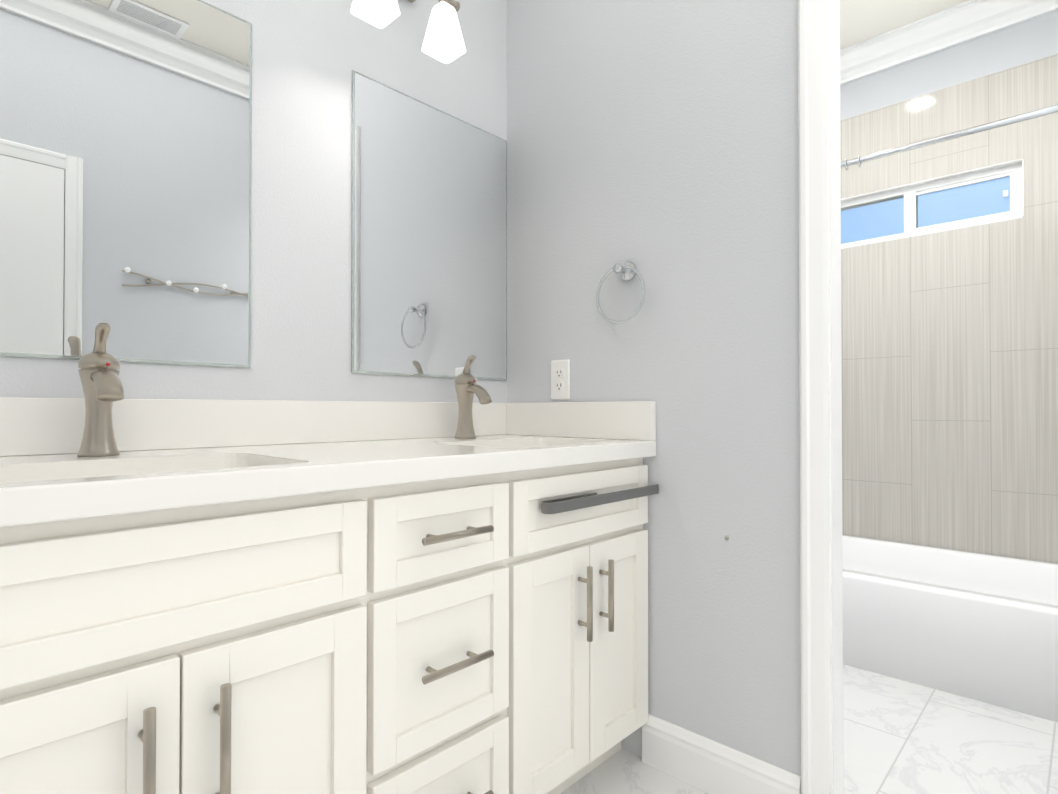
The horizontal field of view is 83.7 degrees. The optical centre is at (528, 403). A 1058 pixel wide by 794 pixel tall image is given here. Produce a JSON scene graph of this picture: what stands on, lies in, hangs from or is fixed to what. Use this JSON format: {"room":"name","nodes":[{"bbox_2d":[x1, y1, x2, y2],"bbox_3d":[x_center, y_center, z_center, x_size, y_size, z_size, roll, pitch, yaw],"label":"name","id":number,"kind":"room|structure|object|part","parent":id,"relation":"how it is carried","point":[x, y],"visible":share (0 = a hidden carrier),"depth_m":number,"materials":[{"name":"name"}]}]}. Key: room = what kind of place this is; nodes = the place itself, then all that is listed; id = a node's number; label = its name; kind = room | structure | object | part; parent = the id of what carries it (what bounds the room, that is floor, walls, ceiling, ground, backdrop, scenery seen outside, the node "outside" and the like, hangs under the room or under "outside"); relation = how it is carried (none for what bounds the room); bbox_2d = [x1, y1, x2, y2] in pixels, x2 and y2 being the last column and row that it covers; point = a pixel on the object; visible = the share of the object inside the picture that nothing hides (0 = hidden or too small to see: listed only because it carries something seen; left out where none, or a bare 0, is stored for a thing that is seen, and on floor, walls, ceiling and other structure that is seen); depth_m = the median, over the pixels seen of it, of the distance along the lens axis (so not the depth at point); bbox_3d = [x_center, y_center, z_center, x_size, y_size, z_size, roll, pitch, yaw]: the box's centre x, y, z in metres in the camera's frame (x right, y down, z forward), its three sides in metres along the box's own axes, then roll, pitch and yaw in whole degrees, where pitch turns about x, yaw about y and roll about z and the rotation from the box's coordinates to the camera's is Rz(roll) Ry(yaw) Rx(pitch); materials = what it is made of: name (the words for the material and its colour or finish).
{"room":"bathroom","nodes":[
{"label":"bathroom","id":0,"kind":"room"},
{"bbox_2d":[0,0,506,402],"bbox_3d":[-0.281,-0.351,1.753,0.120,2.540,4.160,-1,-1,44],"label":"wall","id":1,"kind":"structure","parent":0,"point":[308,56],"depth_m":1.42,"materials":[{"name":"white paint"}]},
{"bbox_2d":[0,0,251,367],"bbox_3d":[-0.802,-0.463,1.111,0.005,0.765,0.544,-1,-1,44],"label":"mirror","id":2,"kind":"object","parent":1,"relation":"attached to","point":[125,163],"visible":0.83,"depth_m":1.14,"materials":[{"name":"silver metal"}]},
{"bbox_2d":[0,397,507,453],"bbox_3d":[-0.637,0.042,1.270,0.020,0.100,1.664,-1,-1,44],"label":"backsplash","id":3,"kind":"structure","parent":1,"relation":"attached to","point":[27,425],"depth_m":1.26,"materials":[{"name":"white stone"}]},
{"bbox_2d":[350,0,465,63],"bbox_3d":[-0.327,-1.057,1.474,0.203,0.314,0.294,-1,-1,44],"label":"sconce","id":4,"kind":"object","parent":1,"relation":"attached to","point":[443,42],"visible":1,"depth_m":1.47,"materials":[{"name":"white glass"}]},
{"bbox_3d":[-0.354,-0.957,1.362,0.089,0.112,0.089,-1,-1,44],"label":"lamp shade","id":5,"kind":"part","parent":4,"relation":"part of","materials":[{"name":"white glass"}]},
{"bbox_3d":[-0.217,-0.956,1.506,0.089,0.112,0.089,-1,-1,44],"label":"lamp shade","id":6,"kind":"part","parent":4,"relation":"part of","materials":[{"name":"white glass"}]},
{"bbox_2d":[351,70,506,380],"bbox_3d":[-0.258,-0.458,1.684,0.005,0.765,0.543,-1,-1,44],"label":"mirror","id":7,"kind":"object","parent":1,"relation":"attached to","point":[429,249],"visible":1,"depth_m":1.65,"materials":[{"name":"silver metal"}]},
{"bbox_2d":[840,10,1057,562],"bbox_3d":[1.727,-0.343,2.618,1.600,2.540,0.140,-1,-1,44],"label":"wall tile","id":8,"kind":"structure","parent":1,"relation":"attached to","point":[949,343],"depth_m":2.46,"materials":[{"name":"beige tile"}]},
{"bbox_2d":[841,158,1023,248],"bbox_3d":[1.691,-0.846,2.620,0.779,0.234,0.084,-1,-1,44],"label":"room window","id":9,"kind":"structure","parent":8,"relation":"in","point":[910,193],"depth_m":2.53,"materials":[{"name":"white plastic"}]},
{"bbox_3d":[1.701,-0.846,2.631,0.730,0.185,0.004,-1,-1,44],"label":"glass","id":10,"kind":"part","parent":9,"relation":"part of","materials":[{"name":"blue glass"}]},
{"bbox_2d":[841,105,1057,170],"bbox_3d":[1.197,-0.862,2.064,1.598,0.060,0.060,-1,-1,44],"label":"curtain rod","id":11,"kind":"object","parent":1,"relation":"attached to","point":[971,130],"visible":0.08,"depth_m":1.90,"materials":[{"name":"silver metal"}]},
{"bbox_2d":[507,0,800,775],"bbox_3d":[0.297,-0.353,1.580,0.955,2.540,0.065,-1,-1,44],"label":"wall","id":12,"kind":"structure","parent":0,"point":[655,142],"depth_m":1.45,"materials":[{"name":"white paint"}]},
{"bbox_2d":[551,359,569,399],"bbox_3d":[0.090,-0.070,1.722,0.070,0.115,0.008,-1,-1,44],"label":"electrical outlet plate","id":13,"kind":"object","parent":12,"relation":"attached to","point":[560,379],"visible":1,"depth_m":1.72,"materials":[{"name":"white plastic"}]},
{"bbox_2d":[508,401,655,437],"bbox_3d":[0.127,0.045,1.678,0.524,0.100,0.020,-1,-1,44],"label":"backsplash","id":14,"kind":"structure","parent":12,"relation":"attached to","point":[570,419],"depth_m":1.63,"materials":[{"name":"white stone"}]},
{"bbox_2d":[596,261,644,323],"bbox_3d":[0.244,-0.292,1.545,0.153,0.170,0.056,-1,-1,44],"label":"towel ring","id":15,"kind":"object","parent":12,"relation":"attached to","point":[627,271],"visible":0.98,"depth_m":1.55,"materials":[{"name":"silver metal"}]},
{"bbox_2d":[642,714,800,793],"bbox_3d":[0.434,0.855,1.384,0.387,0.120,0.014,-1,-1,44],"label":"baseboard","id":16,"kind":"structure","parent":12,"relation":"attached to","point":[706,765],"depth_m":1.39,"materials":[{"name":"white wood"}]},
{"bbox_2d":[798,0,831,793],"bbox_3d":[0.843,-0.139,1.002,0.736,2.101,0.019,-1,-1,44],"label":"door frame","id":17,"kind":"structure","parent":12,"relation":"attached to","point":[814,391],"depth_m":1.23,"materials":[{"name":"white wood"}]},
{"bbox_2d":[828,0,843,793],"bbox_3d":[0.871,-0.109,1.032,0.632,2.041,0.067,-1,-1,44],"label":"trim","id":18,"kind":"structure","parent":12,"relation":"attached to","point":[836,404],"depth_m":1.24,"materials":[{"name":"white wood"}]},
{"bbox_2d":[560,664,1057,793],"bbox_3d":[0.365,0.943,1.128,1.940,0.060,4.160,-1,-1,44],"label":"floor","id":19,"kind":"structure","parent":0,"point":[902,737],"depth_m":1.56,"materials":[{"name":"tile"}]},
{"bbox_2d":[0,450,658,793],"bbox_3d":[-0.439,0.521,1.080,0.562,0.782,1.660,-1,-1,44],"label":"bathroom vanity","id":20,"kind":"object","parent":19,"relation":"on","point":[244,596],"depth_m":0.89,"materials":[{"name":"white paint"}]},
{"bbox_3d":[-0.529,0.559,0.644,0.019,0.491,0.258,-1,-1,44],"label":"door","id":21,"kind":"part","parent":20,"relation":"part of","materials":[{"name":"white paint"}]},
{"bbox_3d":[-0.447,0.450,0.691,0.036,0.190,0.013,-1,-1,44],"label":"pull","id":22,"kind":"part","parent":20,"relation":"part of","materials":[{"name":"silver metal"}]},
{"bbox_3d":[-0.390,0.450,0.751,0.036,0.190,0.013,-1,-1,44],"label":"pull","id":23,"kind":"part","parent":20,"relation":"part of","materials":[{"name":"silver metal"}]},
{"bbox_3d":[-0.349,0.560,0.834,0.019,0.491,0.258,-1,-1,44],"label":"door","id":24,"kind":"part","parent":20,"relation":"part of","materials":[{"name":"white paint"}]},
{"bbox_2d":[0,434,655,513],"bbox_3d":[-0.446,0.110,1.088,0.547,0.040,1.664,-1,-1,44],"label":"countertop","id":25,"kind":"structure","parent":20,"relation":"on","point":[27,481],"depth_m":0.96,"materials":[{"name":"white stone"}]},
{"bbox_2d":[72,322,127,453],"bbox_3d":[-0.719,-0.024,0.999,0.125,0.226,0.061,-1,-1,44],"label":"faucet","id":26,"kind":"object","parent":25,"relation":"on","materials":[{"name":"silver metal"}]},
{"bbox_2d":[448,355,495,437],"bbox_3d":[-0.151,-0.018,1.597,0.125,0.226,0.060,-1,-1,44],"label":"faucet","id":27,"kind":"object","parent":25,"relation":"on","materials":[{"name":"silver metal"}]},
{"bbox_3d":[-0.148,0.707,1.044,0.019,0.202,0.300,-1,-1,44],"label":"drawer","id":28,"kind":"part","parent":20,"relation":"part of","materials":[{"name":"white paint"}]},
{"bbox_3d":[-0.148,0.453,1.046,0.019,0.272,0.300,-1,-1,44],"label":"drawer","id":29,"kind":"part","parent":20,"relation":"part of","materials":[{"name":"white paint"}]},
{"bbox_3d":[-0.148,0.227,1.048,0.019,0.150,0.300,-1,-1,44],"label":"drawer","id":30,"kind":"part","parent":20,"relation":"part of","materials":[{"name":"white paint"}]},
{"bbox_3d":[-0.128,0.453,1.027,0.036,0.013,0.150,-1,-1,44],"label":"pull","id":31,"kind":"part","parent":20,"relation":"part of","materials":[{"name":"silver metal"}]},
{"bbox_3d":[-0.128,0.227,1.029,0.036,0.013,0.150,-1,-1,44],"label":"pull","id":32,"kind":"part","parent":20,"relation":"part of","materials":[{"name":"silver metal"}]},
{"bbox_3d":[-0.128,0.707,1.024,0.036,0.013,0.150,-1,-1,44],"label":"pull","id":33,"kind":"part","parent":20,"relation":"part of","materials":[{"name":"silver metal"}]},
{"bbox_3d":[0.046,0.564,1.250,0.019,0.491,0.242,-1,-1,44],"label":"door","id":34,"kind":"part","parent":20,"relation":"part of","materials":[{"name":"white paint"}]},
{"bbox_3d":[0.131,0.230,1.342,0.019,0.150,0.486,-1,-1,44],"label":"drawer","id":35,"kind":"part","parent":20,"relation":"part of","materials":[{"name":"white paint"}]},
{"bbox_3d":[0.124,0.435,1.292,0.036,0.160,0.013,-1,-1,44],"label":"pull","id":36,"kind":"part","parent":20,"relation":"part of","materials":[{"name":"silver metal"}]},
{"bbox_3d":[0.178,0.436,1.349,0.036,0.160,0.013,-1,-1,44],"label":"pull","id":37,"kind":"part","parent":20,"relation":"part of","materials":[{"name":"silver metal"}]},
{"bbox_3d":[0.215,0.566,1.427,0.019,0.491,0.242,-1,-1,44],"label":"door","id":38,"kind":"part","parent":20,"relation":"part of","materials":[{"name":"white paint"}]},
{"bbox_2d":[842,535,1057,721],"bbox_3d":[1.427,0.765,2.292,1.594,0.318,0.725,-1,-1,44],"label":"bathtub","id":39,"kind":"object","parent":19,"relation":"on","point":[981,627],"visible":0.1,"depth_m":1.94,"materials":[{"name":"white ceramic"}]},
{"bbox_2d":[840,0,968,49],"bbox_3d":[0.365,-1.657,1.152,1.940,0.060,4.160,-1,-1,44],"label":"ceiling","id":40,"kind":"structure","parent":0,"point":[862,20],"depth_m":2.45,"materials":[{"name":"white paint"}]},
{"bbox_2d":[840,0,1057,85],"bbox_3d":[1.647,-1.557,2.544,1.600,0.115,0.095,-1,-1,44],"label":"crown molding","id":41,"kind":"structure","parent":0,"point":[966,21],"depth_m":2.47,"materials":[{"name":"white"}]}
]}

